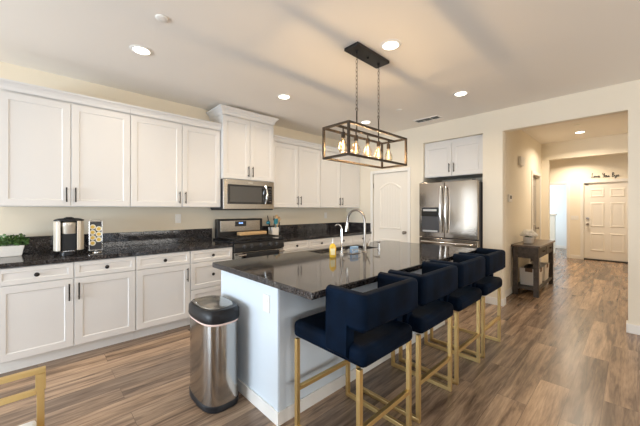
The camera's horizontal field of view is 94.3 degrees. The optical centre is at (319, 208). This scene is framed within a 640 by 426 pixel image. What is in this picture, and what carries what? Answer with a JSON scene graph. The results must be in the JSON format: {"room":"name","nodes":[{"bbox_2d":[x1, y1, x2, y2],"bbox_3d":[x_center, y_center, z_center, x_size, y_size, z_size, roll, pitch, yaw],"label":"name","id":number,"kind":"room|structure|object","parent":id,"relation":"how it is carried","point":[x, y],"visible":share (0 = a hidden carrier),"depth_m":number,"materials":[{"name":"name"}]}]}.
{"room":"kitchen","nodes":[
{"label":"kitchen","id":0,"kind":"room"},
{"bbox_2d":[0,61,346,239],"bbox_3d":[-2.550,-0.020,3.317,10.280,2.740,0.120,0,0,-44],"label":"wall","id":1,"kind":"structure","parent":0,"point":[28,221],"depth_m":3.54,"materials":[{"name":"beige paint"}]},
{"bbox_2d":[0,78,130,206],"bbox_3d":[-2.517,-0.571,2.996,0.976,1.098,0.383,0,0,-44],"label":"upper cabinet","id":2,"kind":"object","parent":1,"relation":"attached to","point":[59,148],"visible":1,"depth_m":2.83,"materials":[{"name":"white paint"}]},
{"bbox_2d":[7,228,211,253],"bbox_3d":[-2.266,0.354,3.485,2.048,0.164,0.021,0,0,-44],"label":"backsplash","id":3,"kind":"structure","parent":1,"relation":"attached to","point":[37,244],"depth_m":3.53,"materials":[{"name":"stone"}]},
{"bbox_2d":[130,105,221,206],"bbox_3d":[-1.791,-0.571,3.687,1.024,1.098,0.383,0,0,-44],"label":"upper cabinet","id":4,"kind":"object","parent":1,"relation":"attached to","point":[175,159],"visible":0.99,"depth_m":3.52,"materials":[{"name":"white paint"}]},
{"bbox_2d":[175,214,180,222],"bbox_3d":[-1.855,0.125,3.888,0.070,0.115,0.008,0,0,-44],"label":"wall outlet","id":5,"kind":"object","parent":1,"relation":"attached to","point":[177,216],"visible":1,"depth_m":3.88,"materials":[{"name":"white plastic"}]},
{"bbox_2d":[206,104,278,181],"bbox_3d":[-1.103,-0.876,4.297,0.914,0.948,0.448,0,0,-44],"label":"upper cabinet","id":6,"kind":"object","parent":1,"relation":"attached to","point":[246,137],"visible":0.99,"depth_m":4.12,"materials":[{"name":"white paint"}]},
{"bbox_2d":[210,179,273,209],"bbox_3d":[-1.096,-0.191,4.290,0.796,0.414,0.469,0,0,-44],"label":"microwave","id":7,"kind":"object","parent":6,"relation":"attached to","point":[234,194],"visible":0.97,"depth_m":4.11,"materials":[{"name":"grey metal"}]},
{"bbox_2d":[274,135,321,207],"bbox_3d":[-0.463,-0.571,4.951,1.015,1.098,0.383,0,0,-44],"label":"upper cabinet","id":8,"kind":"object","parent":1,"relation":"attached to","point":[296,162],"visible":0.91,"depth_m":4.81,"materials":[{"name":"white paint"}]},
{"bbox_2d":[262,222,370,234],"bbox_3d":[0.008,0.354,5.239,2.120,0.164,0.617,0,0,-44],"label":"backsplash","id":9,"kind":"structure","parent":1,"relation":"attached to","point":[317,227],"depth_m":5.57,"materials":[{"name":"stone"}]},
{"bbox_2d":[320,145,360,207],"bbox_3d":[0.300,-0.571,5.678,1.088,1.098,0.383,0,0,-44],"label":"upper cabinet","id":10,"kind":"object","parent":1,"relation":"attached to","point":[339,181],"visible":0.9,"depth_m":5.51,"materials":[{"name":"white paint"}]},
{"bbox_2d":[0,0,639,143],"bbox_3d":[3.078,-1.440,2.930,17.900,0.100,8.600,0,0,-44],"label":"ceiling","id":11,"kind":"structure","parent":0,"point":[208,54],"depth_m":2.60,"materials":[{"name":"white paint"}]},
{"bbox_2d":[129,45,152,55],"bbox_3d":[-1.563,-1.386,2.599,0.180,0.008,0.180,0,0,-44],"label":"recessed light","id":12,"kind":"object","parent":11,"relation":"in","point":[138,49],"visible":1,"depth_m":2.59,"materials":[{"name":"white paint"}]},
{"bbox_2d":[155,14,167,22],"bbox_3d":[-1.150,-1.383,2.161,0.084,0.012,0.084,0,0,-44],"label":"smoke detector","id":13,"kind":"object","parent":11,"relation":"attached to","point":[159,17],"visible":1,"depth_m":2.15,"materials":[{"name":"white paint"}]},
{"bbox_2d":[277,94,290,99],"bbox_3d":[-0.444,-1.386,3.671,0.180,0.008,0.180,0,0,-44],"label":"recessed light","id":14,"kind":"object","parent":11,"relation":"in","point":[280,96],"visible":1,"depth_m":3.65,"materials":[{"name":"white paint"}]},
{"bbox_2d":[322,41,406,168],"bbox_3d":[0.430,-0.902,2.674,0.858,0.974,0.292,0,0,-44],"label":"pendant light","id":15,"kind":"object","parent":11,"relation":"hanging from","point":[358,50],"visible":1,"depth_m":2.60,"materials":[{"name":"brown metal"}]},
{"bbox_2d":[354,132,357,140],"bbox_3d":[0.311,-0.626,2.560,0.035,0.076,0.036,0,0,-44],"label":"socket","id":16,"kind":"object","parent":15,"relation":"attached to","point":[355,136],"depth_m":2.55,"materials":[{"name":"brown metal"}]},
{"bbox_2d":[360,120,371,123],"bbox_3d":[0.732,-1.386,4.742,0.180,0.008,0.180,0,0,-44],"label":"recessed light","id":17,"kind":"object","parent":11,"relation":"in","point":[364,121],"visible":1,"depth_m":4.75,"materials":[{"name":"white paint"}]},
{"bbox_2d":[380,39,401,50],"bbox_3d":[0.600,-1.386,2.517,0.180,0.008,0.180,0,0,-44],"label":"recessed light","id":18,"kind":"object","parent":11,"relation":"in","point":[391,44],"visible":1,"depth_m":2.51,"materials":[{"name":"white paint"}]},
{"bbox_2d":[413,115,442,122],"bbox_3d":[1.662,-1.385,4.592,0.170,0.008,0.400,0,0,-44],"label":"ceiling vent","id":19,"kind":"object","parent":11,"relation":"in","point":[435,117],"visible":1,"depth_m":4.59,"materials":[{"name":"white metal"}]},
{"bbox_2d":[453,91,468,96],"bbox_3d":[1.694,-1.386,3.573,0.180,0.008,0.180,0,0,-44],"label":"recessed light","id":20,"kind":"object","parent":11,"relation":"in","point":[459,93],"visible":1,"depth_m":3.56,"materials":[{"name":"white paint"}]},
{"bbox_2d":[0,248,639,425],"bbox_3d":[3.078,1.390,2.930,17.900,0.080,8.600,0,0,-44],"label":"floor","id":21,"kind":"structure","parent":0,"point":[566,355],"depth_m":2.34,"materials":[{"name":"brown wood"}]},
{"bbox_2d":[0,366,45,425],"bbox_3d":[-1.192,1.006,0.911,0.522,0.688,0.467,0,0,-44],"label":"dining chair","id":22,"kind":"object","parent":21,"relation":"on","point":[40,372],"visible":1,"depth_m":1.22,"materials":[{"name":"gold metal"}]},
{"bbox_2d":[0,256,134,373],"bbox_3d":[-2.423,0.913,2.893,0.969,0.874,0.663,0,0,-44],"label":"base cabinet","id":23,"kind":"object","parent":21,"relation":"on","point":[49,312],"visible":1,"depth_m":2.64,"materials":[{"name":"white paint"}]},
{"bbox_2d":[0,240,232,268],"bbox_3d":[-2.053,0.456,3.262,2.048,0.040,0.637,0,0,-44],"label":"countertop","id":24,"kind":"structure","parent":23,"relation":"on","point":[43,258],"depth_m":2.98,"materials":[{"name":"stone"}]},
{"bbox_2d":[0,233,29,256],"bbox_3d":[-2.852,0.331,2.741,0.257,0.210,0.184,0,0,-44],"label":"potted plant","id":25,"kind":"object","parent":24,"relation":"on","point":[15,246],"visible":1,"depth_m":2.73,"materials":[{"name":"green plant"}]},
{"bbox_2d":[53,217,83,255],"bbox_3d":[-2.428,0.256,2.875,0.230,0.360,0.290,0,0,-39],"label":"coffee maker","id":26,"kind":"object","parent":24,"relation":"on","point":[68,232],"visible":1,"depth_m":2.81,"materials":[{"name":"black plastic"}]},
{"bbox_2d":[60,250,77,255],"bbox_3d":[-2.418,0.417,2.862,0.133,0.038,0.256,0,0,-39],"label":"drip tray","id":27,"kind":"object","parent":26,"relation":"on","point":[62,252],"depth_m":2.78,"materials":[{"name":"silver plastic"}]},
{"bbox_2d":[88,219,102,252],"bbox_3d":[-2.286,0.272,3.029,0.130,0.329,0.130,0,0,-37],"label":"rack","id":28,"kind":"object","parent":24,"relation":"on","point":[97,247],"visible":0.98,"depth_m":3.00,"materials":[{"name":"silver metal"}]},
{"bbox_2d":[134,251,189,338],"bbox_3d":[-1.876,0.913,3.413,0.536,0.874,0.663,0,0,-44],"label":"base cabinet","id":29,"kind":"object","parent":21,"relation":"on","point":[162,281],"visible":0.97,"depth_m":3.19,"materials":[{"name":"white paint"}]},
{"bbox_2d":[187,247,231,324],"bbox_3d":[-1.494,0.913,3.780,0.520,0.874,0.659,0,0,-44],"label":"base cabinet","id":30,"kind":"object","parent":21,"relation":"on","point":[205,280],"visible":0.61,"depth_m":3.51,"materials":[{"name":"white paint"}]},
{"bbox_2d":[188,295,239,413],"bbox_3d":[-0.771,1.008,2.152,0.280,0.683,0.444,0,0,-44],"label":"trash can","id":31,"kind":"object","parent":21,"relation":"on","point":[213,388],"visible":1,"depth_m":2.00,"materials":[{"name":"silver metal"}]},
{"bbox_2d":[213,218,284,259],"bbox_3d":[-0.993,0.748,4.192,0.763,1.205,0.698,0,0,-44],"label":"stove","id":32,"kind":"object","parent":21,"relation":"on","point":[226,230],"visible":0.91,"depth_m":4.15,"materials":[{"name":"black"}]},
{"bbox_2d":[213,237,283,243],"bbox_3d":[-1.011,0.423,4.212,0.763,0.022,0.645,0,0,-44],"label":"cooktop","id":33,"kind":"object","parent":32,"relation":"in","point":[234,240],"depth_m":3.99,"materials":[{"name":"black glass"}]},
{"bbox_2d":[237,231,266,235],"bbox_3d":[-1.006,0.356,4.407,0.460,0.049,0.120,0,0,-44],"label":"cutting board","id":34,"kind":"object","parent":32,"relation":"on","point":[245,232],"visible":1,"depth_m":4.35,"materials":[{"name":"brown wood"}]},
{"bbox_2d":[246,250,279,257],"bbox_3d":[-0.755,0.733,3.955,0.500,0.335,0.038,0,0,-44],"label":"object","id":35,"kind":"object","parent":32,"relation":"hanging from","point":[271,252],"visible":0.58,"depth_m":3.93,"materials":[{"name":"black fabric"}]},
{"bbox_2d":[282,238,331,252],"bbox_3d":[-0.371,0.913,4.846,1.024,0.874,0.663,0,0,-44],"label":"base cabinet","id":36,"kind":"object","parent":21,"relation":"on","point":[302,245],"visible":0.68,"depth_m":4.59,"materials":[{"name":"white paint"}]},
{"bbox_2d":[280,230,371,241],"bbox_3d":[0.015,0.456,5.231,2.120,0.040,0.637,0,0,-44],"label":"countertop","id":37,"kind":"structure","parent":36,"relation":"on","point":[328,234],"depth_m":5.08,"materials":[{"name":"stone"}]},
{"bbox_2d":[268,227,278,234],"bbox_3d":[-0.733,0.361,4.686,0.120,0.150,0.120,0,0,-44],"label":"utensil crock","id":38,"kind":"object","parent":37,"relation":"on","point":[274,230],"visible":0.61,"depth_m":4.64,"materials":[{"name":"white ceramic"}]},
{"bbox_2d":[221,269,444,425],"bbox_3d":[0.323,0.913,2.955,2.386,0.874,0.814,0,0,-44],"label":"kitchen island","id":39,"kind":"object","parent":21,"relation":"on","point":[266,341],"visible":0.45,"depth_m":2.02,"materials":[{"name":"white paint"}]},
{"bbox_2d":[263,293,269,312],"bbox_3d":[-0.352,0.618,1.947,0.008,0.115,0.075,0,0,-44],"label":"wall outlet","id":40,"kind":"object","parent":39,"relation":"attached to","point":[266,298],"visible":1,"depth_m":1.94,"materials":[{"name":"white plastic"}]},
{"bbox_2d":[212,240,475,299],"bbox_3d":[0.431,0.456,2.836,2.465,0.040,1.217,0,0,-44],"label":"island countertop","id":41,"kind":"structure","parent":39,"relation":"on","point":[307,274],"depth_m":2.33,"materials":[{"name":"stone"}]},
{"bbox_2d":[329,238,335,257],"bbox_3d":[0.116,0.350,2.691,0.061,0.171,0.052,0,0,2],"label":"soap bottle","id":42,"kind":"object","parent":41,"relation":"on","point":[332,248],"visible":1,"depth_m":2.67,"materials":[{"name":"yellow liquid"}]},
{"bbox_2d":[335,224,344,255],"bbox_3d":[0.181,0.288,2.801,0.101,0.296,0.062,0,0,20],"label":"water tap","id":43,"kind":"object","parent":41,"relation":"on","point":[341,254],"visible":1,"depth_m":2.78,"materials":[{"name":"silver metal"}]},
{"bbox_2d":[321,249,362,254],"bbox_3d":[0.270,0.581,3.212,0.804,0.210,0.344,0,0,-44],"label":"sink","id":44,"kind":"object","parent":41,"relation":"in","point":[348,250],"visible":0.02,"depth_m":3.33,"materials":[{"name":"grey metal"}]},
{"bbox_2d":[345,209,369,251],"bbox_3d":[0.390,0.217,3.108,0.108,0.437,0.291,0,0,-44],"label":"faucet","id":45,"kind":"object","parent":41,"relation":"on","point":[365,245],"visible":1,"depth_m":3.01,"materials":[{"name":"grey metal"}]},
{"bbox_3d":[0.333,0.412,2.906,0.114,0.045,0.064,0,0,-44],"label":"sponge caddy","id":46,"kind":"object","parent":41,"relation":"on","visible":0},
{"bbox_2d":[350,246,357,252],"bbox_3d":[0.334,0.396,2.907,0.092,0.062,0.036,0,0,-44],"label":"sponge","id":47,"kind":"object","parent":46,"relation":"in","point":[351,247],"visible":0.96,"depth_m":2.88,"materials":[{"name":"blue"}]},
{"bbox_2d":[331,234,370,246],"bbox_3d":[0.396,0.913,5.576,1.090,0.874,0.663,0,0,-44],"label":"base cabinet","id":48,"kind":"object","parent":21,"relation":"on","point":[354,239],"visible":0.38,"depth_m":5.32,"materials":[{"name":"white paint"}]},
{"bbox_2d":[294,272,417,425],"bbox_3d":[0.205,0.881,1.808,0.536,0.937,0.583,0,0,-44],"label":"bar stool","id":49,"kind":"object","parent":21,"relation":"on","point":[359,328],"visible":1,"depth_m":1.59,"materials":[{"name":"blue fabric"}]},
{"bbox_2d":[356,261,457,423],"bbox_3d":[0.632,0.881,2.215,0.536,0.937,0.583,0,0,-44],"label":"bar stool","id":50,"kind":"object","parent":21,"relation":"on","point":[436,281],"visible":0.7,"depth_m":1.98,"materials":[{"name":"blue fabric"}]},
{"bbox_2d":[399,253,484,384],"bbox_3d":[1.062,0.881,2.624,0.536,0.937,0.583,0,0,-44],"label":"bar stool","id":51,"kind":"object","parent":21,"relation":"on","point":[471,268],"visible":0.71,"depth_m":2.41,"materials":[{"name":"blue fabric"}]},
{"bbox_2d":[419,179,482,300],"bbox_3d":[2.180,0.458,4.776,0.856,1.785,0.888,0,0,-44],"label":"fridge","id":52,"kind":"object","parent":21,"relation":"on","point":[450,212],"visible":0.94,"depth_m":4.48,"materials":[{"name":"grey metal"}]},
{"bbox_2d":[430,248,504,357],"bbox_3d":[1.492,0.881,3.033,0.536,0.937,0.583,0,0,-44],"label":"bar stool","id":53,"kind":"object","parent":21,"relation":"on","point":[494,258],"visible":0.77,"depth_m":2.82,"materials":[{"name":"blue fabric"}]},
{"bbox_2d":[511,239,554,297],"bbox_3d":[3.652,0.958,5.054,1.304,0.785,0.384,0,0,-44],"label":"console table","id":54,"kind":"object","parent":21,"relation":"on","point":[539,248],"visible":0.91,"depth_m":4.71,"materials":[{"name":"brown wood"}]},
{"bbox_2d":[519,229,537,243],"bbox_3d":[3.438,0.449,4.896,0.251,0.232,0.250,0,0,-19],"label":"flower vase","id":55,"kind":"object","parent":54,"relation":"on","point":[528,235],"visible":1,"depth_m":4.83,"materials":[{"name":"white ceramic"}]},
{"bbox_2d":[519,265,542,285],"bbox_3d":[3.469,1.087,4.873,0.355,0.275,0.265,0,0,-44],"label":"storage bin","id":56,"kind":"object","parent":54,"relation":"on","point":[526,274],"visible":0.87,"depth_m":4.79,"materials":[{"name":"white fabric"}]},
{"bbox_2d":[524,264,532,268],"bbox_3d":[3.474,0.965,4.908,0.234,0.110,0.170,0,0,-44],"label":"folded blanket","id":57,"kind":"object","parent":56,"relation":"in","point":[526,265],"visible":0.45,"depth_m":4.85,"materials":[{"name":"black fabric"}]},
{"bbox_2d":[517,277,551,289],"bbox_3d":[3.649,1.238,5.057,1.240,0.025,0.318,0,0,-44],"label":"shelf","id":58,"kind":"object","parent":54,"relation":"attached to","point":[522,286],"depth_m":4.70,"materials":[{"name":"brown wood"}]},
{"bbox_2d":[527,261,548,280],"bbox_3d":[3.846,1.087,5.231,0.355,0.275,0.265,0,0,-44],"label":"storage bin","id":59,"kind":"object","parent":54,"relation":"on","point":[544,265],"visible":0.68,"depth_m":5.12,"materials":[{"name":"white fabric"}]},
{"bbox_2d":[347,79,639,325],"bbox_3d":[3.433,-0.020,3.268,0.120,2.740,8.200,0,0,-44],"label":"wall","id":60,"kind":"structure","parent":0,"point":[623,97],"depth_m":4.16,"materials":[{"name":"beige paint"}]},
{"bbox_2d":[373,171,406,241],"bbox_3d":[1.271,0.338,5.442,0.109,2.009,0.735,0,0,-44],"label":"door","id":61,"kind":"structure","parent":60,"relation":"in","point":[390,189],"depth_m":5.44,"materials":[{"name":"beige paint"}]},
{"bbox_2d":[370,167,410,242],"bbox_3d":[1.271,0.312,5.441,0.016,2.075,0.850,0,0,-44],"label":"trim","id":62,"kind":"structure","parent":60,"relation":"attached to","point":[408,169],"depth_m":5.17,"materials":[{"name":"white paint"}]},
{"bbox_2d":[427,177,482,182],"bbox_3d":[2.355,-0.020,4.996,0.700,2.740,1.070,0,0,-44],"label":"wall niche","id":63,"kind":"object","parent":60,"relation":"in","point":[481,178],"depth_m":5.18,"materials":[{"name":"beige paint"}]},
{"bbox_2d":[425,134,482,179],"bbox_3d":[2.268,-0.808,4.854,0.621,0.576,0.911,0,0,-44],"label":"upper cabinet","id":64,"kind":"object","parent":63,"relation":"attached to","point":[460,158],"visible":0.96,"depth_m":4.64,"materials":[{"name":"white paint"}]},
{"bbox_2d":[485,296,639,334],"bbox_3d":[3.647,1.300,3.033,0.134,0.100,7.565,0,0,-44],"label":"baseboard","id":65,"kind":"structure","parent":60,"relation":"attached to","point":[630,328],"depth_m":3.25,"materials":[{"name":"white paint"}]},
{"bbox_2d":[505,130,540,290],"bbox_3d":[3.612,-0.020,5.372,3.040,2.740,0.120,0,0,-44],"label":"wall","id":66,"kind":"structure","parent":0,"point":[518,143],"depth_m":5.09,"materials":[{"name":"beige paint"}]},
{"bbox_2d":[508,194,511,201],"bbox_3d":[2.997,-0.170,4.683,0.170,0.120,0.027,0,0,-44],"label":"thermostat","id":67,"kind":"object","parent":66,"relation":"attached to","point":[509,195],"visible":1,"depth_m":4.63,"materials":[{"name":"white plastic"}]},
{"bbox_2d":[505,281,519,296],"bbox_3d":[3.745,1.300,5.319,3.160,0.100,0.139,0,0,-44],"label":"baseboard","id":68,"kind":"structure","parent":66,"relation":"attached to","point":[509,291],"depth_m":4.66,"materials":[{"name":"white paint"}]},
{"bbox_2d":[518,156,524,166],"bbox_3d":[3.489,-0.816,5.139,0.260,0.168,0.044,0,0,-44],"label":"fire alarm","id":69,"kind":"object","parent":66,"relation":"attached to","point":[521,160],"visible":1,"depth_m":5.06,"materials":[{"name":"white plastic"}]},
{"bbox_2d":[531,170,540,261],"bbox_3d":[4.383,0.300,6.012,0.820,2.100,0.016,0,0,-44],"label":"trim","id":70,"kind":"structure","parent":66,"relation":"attached to","point":[532,171],"depth_m":5.73,"materials":[{"name":"white paint"}]},
{"bbox_2d":[533,176,538,238],"bbox_3d":[4.346,0.333,6.051,0.670,2.015,0.108,0,0,-44],"label":"door","id":71,"kind":"structure","parent":66,"relation":"in","point":[534,178],"depth_m":6.18,"materials":[{"name":"grey paint"}]},
{"bbox_2d":[550,215,555,253],"bbox_3d":[6.985,0.770,9.211,0.120,1.160,0.490,0,0,-44],"label":"wall","id":72,"kind":"structure","parent":0,"point":[552,217],"depth_m":9.05,"materials":[{"name":"white paint"}]},
{"bbox_2d":[541,133,627,262],"bbox_3d":[5.305,-0.020,5.885,0.120,2.740,1.710,0,0,-44],"label":"wall","id":73,"kind":"structure","parent":0,"point":[612,144],"depth_m":6.09,"materials":[{"name":"beige paint"}]},
{"bbox_2d":[550,153,627,254],"bbox_3d":[7.635,-0.020,9.166,2.500,2.740,3.250,0,0,-44],"label":"wall","id":74,"kind":"structure","parent":0,"point":[574,170],"depth_m":8.09,"materials":[{"name":"beige paint"}]},
{"bbox_2d":[550,181,569,257],"bbox_3d":[6.663,0.295,8.362,0.016,2.110,0.575,0,0,-44],"label":"trim","id":75,"kind":"structure","parent":74,"relation":"attached to","point":[567,182],"depth_m":8.17,"materials":[{"name":"white paint"}]},
{"bbox_2d":[556,245,579,258],"bbox_3d":[7.628,1.300,9.091,2.414,0.100,3.150,0,0,-44],"label":"baseboard","id":76,"kind":"structure","parent":74,"relation":"attached to","point":[557,246],"depth_m":8.14,"materials":[{"name":"white paint"}]},
{"bbox_2d":[580,178,627,258],"bbox_3d":[7.369,0.295,7.622,0.016,2.110,1.040,0,0,-44],"label":"trim","id":77,"kind":"structure","parent":74,"relation":"attached to","point":[624,179],"depth_m":7.96,"materials":[{"name":"white paint"}]},
{"bbox_2d":[591,172,618,177],"bbox_3d":[7.345,-0.857,7.649,0.012,0.156,0.528,0,0,-44],"label":"word sign","id":78,"kind":"object","parent":74,"relation":"attached to","point":[613,172],"visible":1,"depth_m":7.63,"materials":[{"name":"black"}]},
{"bbox_2d":[584,181,627,263],"bbox_3d":[7.386,0.333,7.639,0.117,2.035,0.896,0,0,-44],"label":"door","id":79,"kind":"structure","parent":74,"relation":"in","point":[605,204],"depth_m":7.66,"materials":[{"name":"beige paint"}]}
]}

